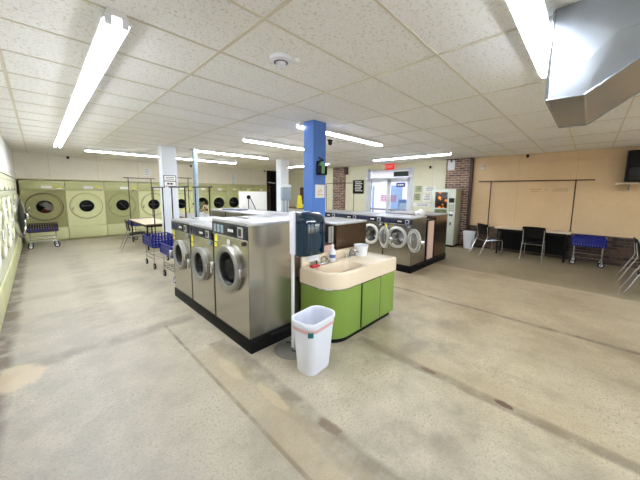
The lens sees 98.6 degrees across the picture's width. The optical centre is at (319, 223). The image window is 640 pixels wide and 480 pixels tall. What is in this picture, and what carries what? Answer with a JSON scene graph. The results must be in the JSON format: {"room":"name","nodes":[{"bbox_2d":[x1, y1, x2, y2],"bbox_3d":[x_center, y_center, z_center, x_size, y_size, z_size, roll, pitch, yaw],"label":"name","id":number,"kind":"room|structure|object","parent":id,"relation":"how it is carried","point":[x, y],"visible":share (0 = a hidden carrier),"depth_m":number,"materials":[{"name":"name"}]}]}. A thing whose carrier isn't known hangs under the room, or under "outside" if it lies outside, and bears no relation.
{"room":"laundry","nodes":[
{"label":"laundry","id":0,"kind":"room"},
{"bbox_2d":[0,134,16,179],"bbox_3d":[-4.143,-0.040,2.647,17.600,2.790,1.160,7,9,44],"label":"wall","id":1,"kind":"structure","parent":0,"point":[6,156],"depth_m":6.24,"materials":[{"name":"paint"}]},
{"bbox_2d":[12,152,276,239],"bbox_3d":[-6.430,-1.147,12.001,1.140,2.790,10.999,7,9,44],"label":"wall","id":2,"kind":"structure","parent":0,"point":[26,165],"depth_m":10.01,"materials":[{"name":"paint"}]},
{"bbox_2d":[17,178,266,185],"bbox_3d":[-6.014,-1.698,11.517,0.030,0.035,9.060,7,9,44],"label":"trim","id":3,"kind":"structure","parent":2,"relation":"attached to","point":[17,178],"depth_m":9.99,"materials":[{"name":"metal"}]},
{"bbox_2d":[158,145,178,254],"bbox_3d":[-3.881,-0.555,7.110,0.280,2.790,0.340,7,9,44],"label":"column","id":4,"kind":"structure","parent":0,"point":[167,160],"depth_m":6.96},
{"bbox_2d":[163,175,175,186],"bbox_3d":[-3.780,-1.072,6.934,0.019,0.280,0.290,7,9,44],"label":"framed notice","id":5,"kind":"object","parent":4,"relation":"attached to","point":[169,180],"visible":0.98,"depth_m":6.92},
{"bbox_2d":[190,149,199,216],"bbox_3d":[-3.368,-0.602,7.516,0.240,2.780,0.240,7,9,44],"label":"column","id":6,"kind":"structure","parent":0,"point":[194,154],"depth_m":7.41,"materials":[{"name":"paint"}]},
{"bbox_2d":[276,159,288,212],"bbox_3d":[-1.321,-0.831,9.704,0.280,2.790,0.330,7,9,44],"label":"column","id":7,"kind":"structure","parent":0,"point":[282,169],"depth_m":9.53,"materials":[{"name":"paint"}]},
{"bbox_2d":[281,184,290,211],"bbox_3d":[-1.182,-0.385,9.608,0.125,1.930,0.380,7,9,44],"label":"electrical box","id":8,"kind":"object","parent":7,"relation":"attached to","point":[285,191],"visible":0.84,"depth_m":9.48,"materials":[{"name":"white metal"}]},
{"bbox_2d":[304,120,325,217],"bbox_3d":[-0.091,-0.218,4.526,0.220,2.790,0.290,7,9,44],"label":"column","id":9,"kind":"structure","parent":0,"point":[314,130],"depth_m":4.34,"materials":[{"name":"blue paint"}]},
{"bbox_2d":[315,185,324,197],"bbox_3d":[0.000,-0.517,4.418,0.010,0.210,0.210,7,9,44],"label":"poster","id":10,"kind":"object","parent":9,"relation":"attached to","point":[319,189],"visible":1,"depth_m":4.42,"materials":[{"name":"paper"}]},
{"bbox_2d":[316,157,326,174],"bbox_3d":[0.020,-0.898,4.318,0.115,0.270,0.148,7,9,44],"label":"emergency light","id":11,"kind":"object","parent":9,"relation":"attached to","point":[321,169],"visible":1,"depth_m":4.29,"materials":[{"name":"black plastic"}]},
{"bbox_2d":[0,232,639,479],"bbox_3d":[-0.482,1.041,6.399,17.800,0.150,11.450,7,9,44],"label":"floor","id":12,"kind":"structure","parent":0,"point":[490,365],"depth_m":2.47,"materials":[{"name":"concrete"}]},
{"bbox_2d":[0,244,5,332],"bbox_3d":[-4.157,0.338,2.969,1.018,1.965,0.940,7,9,44],"label":"dryer","id":13,"kind":"object","parent":12,"relation":"on","point":[2,300],"visible":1,"depth_m":3.48,"materials":[{"name":"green metal"}]},
{"bbox_2d":[0,200,10,308],"bbox_3d":[-4.892,0.247,3.684,1.018,1.965,0.940,7,9,44],"label":"dryer","id":14,"kind":"object","parent":12,"relation":"on","point":[3,235],"visible":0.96,"depth_m":3.97,"materials":[{"name":"green metal"}]},
{"bbox_2d":[0,173,14,289],"bbox_3d":[-5.627,0.157,4.400,1.018,1.965,0.940,7,9,44],"label":"dryer","id":15,"kind":"object","parent":12,"relation":"on","point":[3,199],"visible":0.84,"depth_m":4.64,"materials":[{"name":"green metal"}]},
{"bbox_2d":[3,174,16,274],"bbox_3d":[-6.362,0.067,5.116,1.018,1.965,0.940,7,9,44],"label":"dryer","id":16,"kind":"object","parent":12,"relation":"on","point":[5,179],"visible":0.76,"depth_m":5.33,"materials":[{"name":"green metal"}]},
{"bbox_2d":[11,178,20,255],"bbox_3d":[-7.832,-0.113,6.548,1.018,1.965,0.940,7,9,44],"label":"dryer","id":17,"kind":"object","parent":12,"relation":"on","point":[12,181],"visible":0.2,"depth_m":6.78,"materials":[{"name":"green metal"}]},
{"bbox_2d":[7,176,28,265],"bbox_3d":[-7.038,-0.029,5.891,1.018,1.965,1.107,7,9,44],"label":"dryer","id":18,"kind":"object","parent":12,"relation":"on","point":[20,216],"visible":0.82,"depth_m":6.07,"materials":[{"name":"green metal"}]},
{"bbox_2d":[26,222,59,249],"bbox_3d":[-8.099,0.351,8.059,0.538,0.690,0.672,7,9,44],"label":"cart","id":19,"kind":"object","parent":12,"relation":"on","point":[53,227],"visible":0.98,"depth_m":7.96,"materials":[{"name":"blue plastic"}]},
{"bbox_2d":[26,222,58,232],"bbox_3d":[-8.097,0.120,8.032,0.538,0.225,0.655,7,9,44],"label":"basket","id":20,"kind":"object","parent":19,"relation":"on","point":[53,227],"depth_m":7.92,"materials":[{"name":"plastic"}]},
{"bbox_2d":[18,180,68,242],"bbox_3d":[-9.090,-0.421,9.102,0.940,1.965,1.018,7,9,44],"label":"dryer","id":21,"kind":"object","parent":12,"relation":"on","point":[44,201],"visible":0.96,"depth_m":8.80,"materials":[{"name":"metal"}]},
{"bbox_2d":[64,181,107,238],"bbox_3d":[-8.368,-0.499,9.833,0.940,1.965,1.018,7,9,44],"label":"dryer","id":22,"kind":"object","parent":12,"relation":"on","point":[85,201],"visible":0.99,"depth_m":9.52,"materials":[{"name":"metal"}]},
{"bbox_2d":[103,182,139,235],"bbox_3d":[-7.647,-0.577,10.564,0.940,1.965,1.018,7,9,44],"label":"dryer","id":23,"kind":"object","parent":12,"relation":"on","point":[116,194],"visible":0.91,"depth_m":10.21,"materials":[{"name":"metal"}]},
{"bbox_2d":[119,220,146,251],"bbox_3d":[-5.373,0.311,7.915,0.661,0.864,0.486,-5,9,-41],"label":"chair","id":24,"kind":"object","parent":12,"relation":"on","point":[126,222],"visible":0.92,"depth_m":7.83,"materials":[{"name":"black plastic"}]},
{"bbox_2d":[123,177,157,239],"bbox_3d":[-6.270,-0.535,9.681,0.538,2.113,0.972,6,8,37],"label":"cart","id":25,"kind":"object","parent":12,"relation":"on","point":[134,224],"visible":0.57,"depth_m":9.57,"materials":[{"name":"grey metal"}]},
{"bbox_2d":[128,217,156,225],"bbox_3d":[-6.274,-0.060,9.737,0.538,0.225,0.732,6,8,37],"label":"basket","id":26,"kind":"object","parent":25,"relation":"on","point":[134,224],"depth_m":9.50,"materials":[{"name":"blue plastic"}]},
{"bbox_2d":[128,218,161,249],"bbox_3d":[-5.296,0.287,8.583,1.964,0.750,0.724,7,9,44],"label":"table","id":27,"kind":"object","parent":12,"relation":"on","point":[146,222],"visible":0.66,"depth_m":8.34,"materials":[{"name":"brown wood"}]},
{"bbox_2d":[137,183,162,232],"bbox_3d":[-6.926,-0.654,11.295,0.940,1.965,1.018,7,9,44],"label":"dryer","id":28,"kind":"object","parent":12,"relation":"on","point":[145,198],"visible":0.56,"depth_m":10.85,"materials":[{"name":"metal"}]},
{"bbox_2d":[142,187,172,268],"bbox_3d":[-3.622,0.063,6.216,0.972,1.773,0.538,7,9,44],"label":"cart","id":29,"kind":"object","parent":12,"relation":"on","point":[152,242],"visible":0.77,"depth_m":6.09,"materials":[{"name":"blue plastic"}]},
{"bbox_2d":[142,232,172,247],"bbox_3d":[-3.625,0.370,6.252,0.732,0.225,0.538,7,9,44],"label":"basket","id":30,"kind":"object","parent":29,"relation":"on","point":[152,242],"depth_m":6.08,"materials":[{"name":"blue plastic"}]},
{"bbox_2d":[160,186,187,282],"bbox_3d":[-2.709,0.175,5.327,0.972,1.773,0.538,7,9,44],"label":"cart","id":31,"kind":"object","parent":12,"relation":"on","point":[164,248],"visible":0.34,"depth_m":5.29,"materials":[{"name":"blue plastic"}]},
{"bbox_2d":[160,240,172,258],"bbox_3d":[-2.712,0.482,5.362,0.732,0.225,0.538,7,9,44],"label":"basket","id":32,"kind":"object","parent":31,"relation":"on","point":[164,248],"depth_m":5.27,"materials":[{"name":"blue plastic"}]},
{"bbox_2d":[178,184,193,213],"bbox_3d":[-6.204,-0.732,12.026,0.940,1.965,1.018,7,9,44],"label":"dryer","id":33,"kind":"object","parent":12,"relation":"on","point":[181,199],"visible":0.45,"depth_m":11.82,"materials":[{"name":"metal"}]},
{"bbox_2d":[169,216,218,298],"bbox_3d":[-1.867,0.484,4.353,0.713,1.121,0.799,7,9,44],"label":"washing machine","id":34,"kind":"object","parent":12,"relation":"on","point":[181,251],"visible":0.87,"depth_m":4.10,"materials":[{"name":"metal"}]},
{"bbox_2d":[176,245,181,264],"bbox_3d":[-2.064,0.466,4.148,0.317,0.317,0.105,7,9,44],"label":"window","id":35,"kind":"structure","parent":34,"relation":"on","point":[178,247],"depth_m":4.21,"materials":[{"name":"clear glass"}]},
{"bbox_2d":[179,213,209,217],"bbox_3d":[-3.817,0.210,8.510,1.710,0.950,0.970,7,9,44],"label":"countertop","id":36,"kind":"structure","parent":12,"relation":"on","point":[181,215],"depth_m":8.27,"materials":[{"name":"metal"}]},
{"bbox_2d":[191,201,208,216],"bbox_3d":[-3.444,-0.422,7.964,0.409,0.439,0.461,1,7,1],"label":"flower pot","id":37,"kind":"object","parent":36,"relation":"on","point":[202,206],"visible":0.72,"depth_m":7.92,"materials":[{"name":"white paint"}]},
{"bbox_2d":[187,221,215,315],"bbox_3d":[-1.345,0.547,3.845,0.713,1.121,0.799,7,9,44],"label":"washing machine","id":38,"kind":"object","parent":12,"relation":"on","point":[202,239],"visible":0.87,"depth_m":3.58,"materials":[{"name":"metal"}]},
{"bbox_2d":[195,252,202,275],"bbox_3d":[-1.543,0.529,3.641,0.317,0.317,0.105,7,9,44],"label":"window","id":39,"kind":"structure","parent":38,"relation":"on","point":[198,255],"depth_m":3.70,"materials":[{"name":"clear glass"}]},
{"bbox_2d":[193,184,210,213],"bbox_3d":[-5.569,-0.800,12.665,0.948,1.965,0.743,7,9,44],"label":"dryer","id":40,"kind":"object","parent":12,"relation":"on","point":[203,192],"visible":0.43,"depth_m":12.39,"materials":[{"name":"metal"}]},
{"bbox_2d":[192,186,211,216],"bbox_3d":[-2.488,0.109,5.876,0.972,1.783,0.538,7,9,44],"label":"cart","id":41,"kind":"object","parent":12,"relation":"on","point":[209,187],"visible":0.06,"depth_m":5.67,"materials":[{"name":"grey metal"}]},
{"bbox_2d":[210,185,225,208],"bbox_3d":[-5.035,-0.857,13.205,0.948,1.965,0.743,7,9,44],"label":"dryer","id":42,"kind":"object","parent":12,"relation":"on","point":[217,192],"visible":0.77,"depth_m":12.85,"materials":[{"name":"metal"}]},
{"bbox_2d":[211,208,249,216],"bbox_3d":[-2.019,0.233,6.416,0.688,1.140,0.713,7,9,44],"label":"washing machine","id":43,"kind":"object","parent":12,"relation":"on","point":[214,212],"visible":0.09,"depth_m":6.14,"materials":[{"name":"metal"}]},
{"bbox_2d":[175,287,290,353],"bbox_3d":[-0.824,1.125,4.381,2.312,0.140,2.025,7,9,44],"label":"plinth","id":44,"kind":"object","parent":12,"relation":"on","point":[253,346],"visible":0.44,"depth_m":3.16,"materials":[{"name":"black paint"}]},
{"bbox_2d":[226,185,239,207],"bbox_3d":[-4.501,-0.915,13.746,0.948,1.965,0.743,7,9,44],"label":"dryer","id":45,"kind":"object","parent":12,"relation":"on","point":[232,194],"visible":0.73,"depth_m":13.37,"materials":[{"name":"metal"}]},
{"bbox_2d":[226,209,266,216],"bbox_3d":[-1.520,0.295,5.929,0.688,1.140,0.713,7,9,44],"label":"washing machine","id":46,"kind":"object","parent":12,"relation":"on","point":[230,213],"visible":0.18,"depth_m":5.68,"materials":[{"name":"metal"}]},
{"bbox_2d":[240,185,253,190],"bbox_3d":[-3.968,-0.972,14.287,0.948,1.965,0.743,7,9,44],"label":"dryer","id":47,"kind":"object","parent":12,"relation":"on","point":[242,188],"visible":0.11,"depth_m":13.87,"materials":[{"name":"metal"}]},
{"bbox_2d":[238,191,266,209],"bbox_3d":[-2.443,-0.355,10.158,0.290,1.680,1.060,7,9,44],"label":"tall cabinet","id":48,"kind":"object","parent":12,"relation":"on","point":[257,200],"visible":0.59,"depth_m":10.00,"materials":[{"name":"paint"}]},
{"bbox_2d":[210,215,300,340],"bbox_3d":[-0.795,0.555,3.303,0.798,1.241,0.799,7,9,44],"label":"washing machine","id":49,"kind":"object","parent":12,"relation":"on","point":[251,263],"visible":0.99,"depth_m":3.02,"materials":[{"name":"metal"}]},
{"bbox_2d":[220,252,234,285],"bbox_3d":[-0.992,0.497,3.094,0.376,0.376,0.105,7,9,44],"label":"window","id":50,"kind":"structure","parent":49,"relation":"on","point":[227,269],"depth_m":3.16,"materials":[{"name":"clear glass"}]},
{"bbox_2d":[243,211,289,215],"bbox_3d":[-1.020,0.356,5.443,0.688,1.140,0.713,7,9,44],"label":"washing machine","id":51,"kind":"object","parent":12,"relation":"on","point":[263,212],"visible":0.09,"depth_m":5.26,"materials":[{"name":"metal"}]},
{"bbox_2d":[289,206,303,212],"bbox_3d":[-1.173,-0.384,14.143,1.760,0.885,0.650,7,9,44],"label":"countertop","id":52,"kind":"structure","parent":12,"relation":"on","point":[295,209],"depth_m":13.79,"materials":[{"name":"white paint"}]},
{"bbox_2d":[274,211,324,359],"bbox_3d":[-0.254,0.618,2.901,0.451,1.500,0.461,-5,9,-42],"label":"dispenser","id":53,"kind":"object","parent":12,"relation":"on","point":[307,228],"visible":0.84,"depth_m":2.79,"materials":[{"name":"plastic"}]},
{"bbox_2d":[306,254,318,261],"bbox_3d":[-0.079,0.356,2.849,0.170,0.065,0.006,-5,9,-42],"label":"paper towel","id":54,"kind":"object","parent":53,"relation":"hanging from","point":[315,257],"depth_m":2.85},
{"bbox_2d":[291,305,334,375],"bbox_3d":[-0.062,1.135,2.669,0.299,0.530,0.422,6,8,38],"label":"trash can","id":55,"kind":"object","parent":12,"relation":"on","point":[313,325],"visible":1,"depth_m":2.56,"materials":[{"name":"white plastic"}]},
{"bbox_2d":[301,226,333,257],"bbox_3d":[-0.037,0.605,3.553,0.035,1.100,0.580,7,9,44],"label":"board","id":56,"kind":"object","parent":12,"relation":"on","point":[327,247],"visible":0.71,"depth_m":3.65,"materials":[{"name":"metal"}]},
{"bbox_2d":[325,210,346,216],"bbox_3d":[0.404,0.162,7.601,0.678,1.036,0.789,7,9,44],"label":"washing machine","id":57,"kind":"object","parent":12,"relation":"on","point":[328,213],"visible":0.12,"depth_m":7.30,"materials":[{"name":"metal"}]},
{"bbox_2d":[324,217,366,249],"bbox_3d":[0.218,0.508,4.237,0.688,1.140,0.713,7,9,44],"label":"washing machine","id":58,"kind":"object","parent":12,"relation":"on","point":[348,232],"visible":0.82,"depth_m":3.91,"materials":[{"name":"metal"}]},
{"bbox_2d":[300,246,395,342],"bbox_3d":[0.404,0.833,3.522,0.537,0.943,1.304,7,9,44],"label":"base cabinet","id":59,"kind":"object","parent":12,"relation":"on","point":[359,290],"visible":0.87,"depth_m":3.24,"materials":[{"name":"green paint"}]},
{"bbox_2d":[300,246,354,266],"bbox_3d":[0.233,0.407,3.653,0.035,0.115,1.290,7,9,44],"label":"backsplash","id":60,"kind":"structure","parent":59,"relation":"on","point":[339,253],"depth_m":3.48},
{"bbox_2d":[329,244,335,261],"bbox_3d":[0.159,0.364,3.461,0.078,0.226,0.078,7,9,44],"label":"soap bottle","id":61,"kind":"object","parent":59,"relation":"on","point":[332,256],"visible":1,"depth_m":3.44,"materials":[{"name":"white plastic"}]},
{"bbox_2d":[300,252,395,289],"bbox_3d":[0.410,0.567,3.488,0.527,0.178,1.304,7,9,44],"label":"countertop","id":62,"kind":"structure","parent":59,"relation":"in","point":[350,271],"depth_m":3.26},
{"bbox_2d":[354,243,368,256],"bbox_3d":[0.567,0.365,3.803,0.205,0.152,0.228,1,7,5],"label":"bucket","id":63,"kind":"object","parent":59,"relation":"on","point":[362,248],"visible":0.97,"depth_m":3.73,"materials":[{"name":"white plastic"}]},
{"bbox_2d":[337,211,373,218],"bbox_3d":[0.893,0.222,7.125,0.678,1.036,0.789,7,9,44],"label":"washing machine","id":64,"kind":"object","parent":12,"relation":"on","point":[348,214],"visible":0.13,"depth_m":6.92,"materials":[{"name":"metal"}]},
{"bbox_2d":[359,212,395,253],"bbox_3d":[1.447,0.306,6.444,1.059,1.036,0.992,7,9,44],"label":"washing machine","id":65,"kind":"object","parent":12,"relation":"on","point":[375,227],"visible":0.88,"depth_m":6.33,"materials":[{"name":"metal"}]},
{"bbox_2d":[386,210,415,214],"bbox_3d":[2.283,0.188,7.562,0.678,1.030,0.763,7,9,44],"label":"washing machine","id":66,"kind":"object","parent":12,"relation":"on","point":[398,211],"visible":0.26,"depth_m":7.32,"materials":[{"name":"metal"}]},
{"bbox_2d":[383,214,426,266],"bbox_3d":[1.936,0.366,5.968,1.059,1.036,0.992,7,9,44],"label":"washing machine","id":67,"kind":"object","parent":12,"relation":"on","point":[408,232],"visible":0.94,"depth_m":5.93,"materials":[{"name":"metal"}]},
{"bbox_2d":[396,253,445,273],"bbox_3d":[1.605,0.790,7.433,2.777,0.150,1.960,7,9,44],"label":"plinth","id":68,"kind":"object","parent":12,"relation":"on","point":[402,268],"visible":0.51,"depth_m":6.10,"materials":[{"name":"black paint"}]},
{"bbox_2d":[409,212,447,256],"bbox_3d":[2.772,0.248,7.086,0.678,1.030,0.763,7,9,44],"label":"washing machine","id":69,"kind":"object","parent":12,"relation":"on","point":[440,222],"visible":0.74,"depth_m":6.79,"materials":[{"name":"metal"}]},
{"bbox_2d":[426,219,434,258],"bbox_3d":[2.522,0.373,6.441,0.072,0.925,0.470,7,9,44],"label":"board","id":70,"kind":"object","parent":12,"relation":"on","point":[430,233],"visible":0.6,"depth_m":6.46,"materials":[{"name":"beige paint"}]},
{"bbox_2d":[432,189,461,246],"bbox_3d":[4.067,-0.200,8.928,0.720,1.820,0.560,7,9,44],"label":"vending machine","id":71,"kind":"object","parent":12,"relation":"on","point":[448,201],"visible":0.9,"depth_m":8.64,"materials":[{"name":"white paint"}]},
{"bbox_2d":[463,230,475,248],"bbox_3d":[4.610,0.500,8.537,0.319,0.530,0.319,7,9,44],"label":"trash can","id":72,"kind":"object","parent":12,"relation":"on","point":[468,236],"visible":0.99,"depth_m":8.44,"materials":[{"name":"white plastic"}]},
{"bbox_2d":[469,223,502,255],"bbox_3d":[4.674,0.431,7.729,0.661,0.864,0.486,0,7,-3],"label":"chair","id":73,"kind":"object","parent":12,"relation":"on","point":[481,228],"visible":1,"depth_m":7.64,"materials":[{"name":"black plastic"}]},
{"bbox_2d":[519,226,545,261],"bbox_3d":[5.578,0.501,7.201,0.486,0.864,0.661,7,9,44],"label":"chair","id":74,"kind":"object","parent":12,"relation":"on","point":[528,232],"visible":1,"depth_m":7.10,"materials":[{"name":"black plastic"}]},
{"bbox_2d":[494,226,571,262],"bbox_3d":[5.695,0.524,7.468,1.604,0.750,0.564,7,9,44],"label":"table","id":75,"kind":"object","parent":12,"relation":"on","point":[556,240],"visible":0.84,"depth_m":7.52,"materials":[{"name":"brown wood"}]},
{"bbox_2d":[478,179,594,230],"bbox_3d":[5.766,-0.533,7.638,2.540,1.313,0.070,7,9,44],"label":"rail","id":76,"kind":"object","parent":75,"relation":"on","point":[578,179],"visible":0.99,"depth_m":7.24,"materials":[{"name":"metal"}]},
{"bbox_2d":[569,234,607,267],"bbox_3d":[6.481,0.655,6.665,0.621,0.690,0.538,7,9,44],"label":"cart","id":77,"kind":"object","parent":12,"relation":"on","point":[600,243],"visible":1,"depth_m":6.56,"materials":[{"name":"blue plastic"}]},
{"bbox_2d":[571,234,607,248],"bbox_3d":[6.483,0.424,6.638,0.597,0.225,0.538,7,9,44],"label":"basket","id":78,"kind":"object","parent":77,"relation":"on","point":[600,243],"depth_m":6.52,"materials":[{"name":"blue plastic"}]},
{"bbox_2d":[617,237,639,279],"bbox_3d":[6.352,0.718,5.389,0.661,0.864,0.486,7,9,44],"label":"chair","id":79,"kind":"object","parent":12,"relation":"on","point":[636,242],"visible":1,"depth_m":5.41,"materials":[{"name":"black plastic"}]},
{"bbox_2d":[620,265,639,293],"bbox_3d":[5.588,0.800,4.616,0.661,0.864,0.486,7,9,44],"label":"chair","id":80,"kind":"object","parent":12,"relation":"on","point":[638,267],"visible":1,"depth_m":4.82,"materials":[{"name":"black plastic"}]},
{"bbox_2d":[0,0,639,170],"bbox_3d":[-0.454,-1.880,6.060,17.800,0.150,11.450,7,9,44],"label":"ceiling","id":81,"kind":"structure","parent":0,"point":[360,33],"depth_m":2.73,"materials":[{"name":"tile"}]},
{"bbox_2d":[54,131,69,147],"bbox_3d":[-5.490,-1.779,5.821,2.384,0.092,0.148,7,9,44],"label":"fluorescent light","id":82,"kind":"object","parent":81,"relation":"attached to","point":[61,137],"visible":0.84,"depth_m":5.64,"materials":[{"name":"white paint"}]},
{"bbox_2d":[59,101,85,133],"bbox_3d":[-3.778,-1.569,4.153,2.384,0.092,0.148,7,9,44],"label":"fluorescent light","id":83,"kind":"object","parent":81,"relation":"attached to","point":[73,112],"visible":0.81,"depth_m":3.94,"materials":[{"name":"white paint"}]},
{"bbox_2d":[70,6,130,106],"bbox_3d":[-2.079,-1.361,2.499,2.344,0.092,0.148,7,9,44],"label":"fluorescent light","id":84,"kind":"object","parent":81,"relation":"attached to","point":[114,26],"visible":1,"depth_m":2.06,"materials":[{"name":"white paint"}]},
{"bbox_2d":[104,12,111,24],"bbox_3d":[-1.282,-1.239,1.667,0.028,0.057,0.036,7,9,44],"label":"socket","id":85,"kind":"object","parent":84,"relation":"attached to","point":[107,15],"depth_m":1.66,"materials":[{"name":"white plastic"}]},
{"bbox_2d":[121,19,128,30],"bbox_3d":[-1.224,-1.245,1.726,0.028,0.057,0.036,7,9,44],"label":"socket","id":86,"kind":"object","parent":84,"relation":"attached to","point":[124,22],"depth_m":1.72,"materials":[{"name":"white plastic"}]},
{"bbox_2d":[84,148,157,156],"bbox_3d":[-5.469,-2.035,8.027,0.148,0.092,2.154,7,9,44],"label":"fluorescent light","id":87,"kind":"object","parent":81,"relation":"attached to","point":[85,149],"visible":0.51,"depth_m":7.76,"materials":[{"name":"white paint"}]},
{"bbox_2d":[197,158,235,163],"bbox_3d":[-3.496,-2.176,9.412,0.845,0.092,1.579,7,9,44],"label":"fluorescent light","id":88,"kind":"object","parent":81,"relation":"attached to","point":[206,160],"depth_m":9.75,"materials":[{"name":"white paint"}]},
{"bbox_2d":[193,148,268,158],"bbox_3d":[-2.448,-1.992,7.911,0.148,0.092,2.264,7,9,44],"label":"fluorescent light","id":89,"kind":"object","parent":81,"relation":"attached to","point":[195,149],"visible":1,"depth_m":7.74,"materials":[{"name":"white paint"}]},
{"bbox_2d":[242,136,303,149],"bbox_3d":[-0.730,-1.799,6.391,0.148,0.092,2.304,7,9,44],"label":"fluorescent light","id":90,"kind":"object","parent":81,"relation":"attached to","point":[245,139],"visible":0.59,"depth_m":6.00,"materials":[{"name":"white paint"}]},
{"bbox_2d":[269,53,299,66],"bbox_3d":[-0.304,-1.335,2.288,0.203,0.060,0.233,7,9,44],"label":"smoke detector","id":91,"kind":"object","parent":81,"relation":"attached to","point":[279,59],"visible":1,"depth_m":2.24,"materials":[{"name":"white plastic"}]},
{"bbox_2d":[0,0,639,170],"bbox_3d":[0.200,-1.796,6.065,16.460,0.008,10.040,7,9,44],"label":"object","id":92,"kind":"structure","parent":81,"relation":"attached to","point":[285,2],"depth_m":3.14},
{"bbox_2d":[326,128,382,146],"bbox_3d":[0.704,-1.647,5.205,0.361,0.092,2.033,7,9,44],"label":"fluorescent light","id":93,"kind":"object","parent":81,"relation":"attached to","point":[330,132],"depth_m":5.26,"materials":[{"name":"white paint"}]},
{"bbox_2d":[373,151,451,160],"bbox_3d":[2.599,-1.965,8.104,2.404,0.092,0.148,7,9,44],"label":"fluorescent light","id":94,"kind":"object","parent":81,"relation":"attached to","point":[446,152],"visible":1,"depth_m":7.93,"materials":[{"name":"white paint"}]},
{"bbox_2d":[505,0,550,78],"bbox_3d":[1.144,-1.216,1.518,0.148,0.092,2.424,7,9,44],"label":"fluorescent light","id":95,"kind":"object","parent":81,"relation":"attached to","point":[531,19],"visible":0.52,"depth_m":1.72,"materials":[{"name":"white paint"}]},
{"bbox_2d":[545,0,639,127],"bbox_3d":[2.387,-0.963,1.364,1.858,0.527,0.990,7,9,44],"label":"air duct","id":96,"kind":"object","parent":81,"relation":"hanging from","point":[594,60],"visible":1,"depth_m":1.57,"materials":[{"name":"metal"}]},
{"bbox_2d":[318,161,324,173],"bbox_3d":[0.026,-0.874,4.327,0.104,0.220,0.104,7,9,44],"label":"sign","id":97,"kind":"object","parent":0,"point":[321,166],"depth_m":4.28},
{"bbox_2d":[333,167,345,209],"bbox_3d":[0.894,-1.125,12.524,0.670,2.770,0.200,7,9,44],"label":"brick pillar","id":98,"kind":"structure","parent":0,"point":[339,190],"depth_m":12.37,"materials":[{"name":"brick"}]},
{"bbox_2d":[289,160,446,211],"bbox_3d":[0.725,-1.172,12.827,10.200,2.790,0.200,7,9,44],"label":"wall","id":99,"kind":"structure","parent":0,"point":[435,176],"depth_m":11.56,"materials":[{"name":"paint"}]},
{"bbox_2d":[353,180,363,193],"bbox_3d":[1.629,-1.560,11.734,0.560,0.570,0.027,7,9,44],"label":"framed sign","id":100,"kind":"object","parent":99,"relation":"attached to","point":[358,185],"visible":1,"depth_m":11.70,"materials":[{"name":"black paint"}]},
{"bbox_2d":[365,166,413,211],"bbox_3d":[2.688,-0.846,10.826,2.040,2.640,0.180,7,9,44],"label":"door frame","id":101,"kind":"structure","parent":99,"relation":"in","point":[369,180],"depth_m":10.71,"materials":[{"name":"paint"}]},
{"bbox_2d":[422,194,431,201],"bbox_3d":[3.766,-0.907,9.710,0.320,0.280,0.010,7,9,44],"label":"notice","id":102,"kind":"object","parent":99,"relation":"attached to","point":[425,197],"visible":1,"depth_m":9.71,"materials":[{"name":"paper"}]},
{"bbox_2d":[423,186,434,192],"bbox_3d":[3.819,-1.194,9.627,0.420,0.230,0.010,7,9,44],"label":"notice","id":103,"kind":"object","parent":99,"relation":"attached to","point":[426,189],"visible":0.86,"depth_m":9.64,"materials":[{"name":"paper"}]},
{"bbox_2d":[445,158,469,245],"bbox_3d":[4.480,-0.696,9.031,0.720,2.790,0.200,7,9,44],"label":"brick pillar","id":104,"kind":"structure","parent":0,"point":[458,178],"depth_m":8.82,"materials":[{"name":"brick"}]},
{"bbox_2d":[447,160,454,170],"bbox_3d":[4.259,-1.887,8.927,0.230,0.336,0.083,7,9,44],"label":"emergency light","id":105,"kind":"object","parent":104,"relation":"attached to","point":[451,165],"visible":1,"depth_m":8.91,"materials":[{"name":"white plastic"}]},
{"bbox_2d":[469,225,639,267],"bbox_3d":[7.209,0.664,6.609,6.780,0.700,0.220,7,9,44],"label":"brick wall","id":106,"kind":"structure","parent":0,"point":[619,250],"depth_m":6.84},
{"bbox_2d":[465,158,473,229],"bbox_3d":[4.724,-0.656,8.710,0.080,2.790,0.120,7,9,44],"label":"trim","id":107,"kind":"structure","parent":106,"relation":"attached to","point":[471,159],"depth_m":8.64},
{"bbox_2d":[469,156,639,238],"bbox_3d":[7.147,-0.610,6.384,6.780,1.890,0.035,7,9,44],"label":"trim","id":108,"kind":"structure","parent":106,"relation":"attached to","point":[616,156],"depth_m":6.91,"materials":[{"name":"wood"}]},
{"bbox_2d":[470,146,639,236],"bbox_3d":[7.009,-0.750,6.671,7.400,2.090,0.200,7,9,44],"label":"wall panels","id":109,"kind":"object","parent":106,"relation":"attached to","point":[598,209],"visible":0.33,"depth_m":7.22,"materials":[{"name":"wood"}]},
{"bbox_2d":[616,183,639,189],"bbox_3d":[7.353,-0.790,5.918,1.370,0.160,0.340,7,9,44],"label":"wall shelf","id":110,"kind":"object","parent":109,"relation":"attached to","point":[628,188],"visible":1,"depth_m":6.17,"materials":[{"name":"brown wood"}]},
{"bbox_2d":[624,150,639,182],"bbox_3d":[7.337,-1.238,5.917,1.030,0.730,0.180,6,8,37],"label":"television","id":111,"kind":"object","parent":110,"relation":"on","point":[632,170],"visible":0.94,"depth_m":6.12,"materials":[{"name":"black plastic"}]},
{"label":"outside","id":112,"kind":"structure","parent":0,"visible":0},
{"bbox_3d":[7.542,-0.102,17.803,30.000,0.250,16.150,7,9,44],"label":"pavement","id":113,"kind":"object","parent":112,"visible":0},
{"bbox_2d":[372,170,408,212],"bbox_3d":[6.412,-2.402,17.792,24.000,4.300,1.400,7,9,44],"label":"building","id":114,"kind":"structure","parent":113,"relation":"on","point":[379,189],"depth_m":19.24,"materials":[{"name":"white paint"}]},
{"bbox_2d":[398,199,406,209],"bbox_3d":[3.726,-0.329,12.058,0.480,1.450,0.455,7,9,44],"label":"newspaper box","id":115,"kind":"object","parent":113,"relation":"on","point":[402,202],"visible":0.21,"depth_m":11.87,"materials":[{"name":"blue plastic"}]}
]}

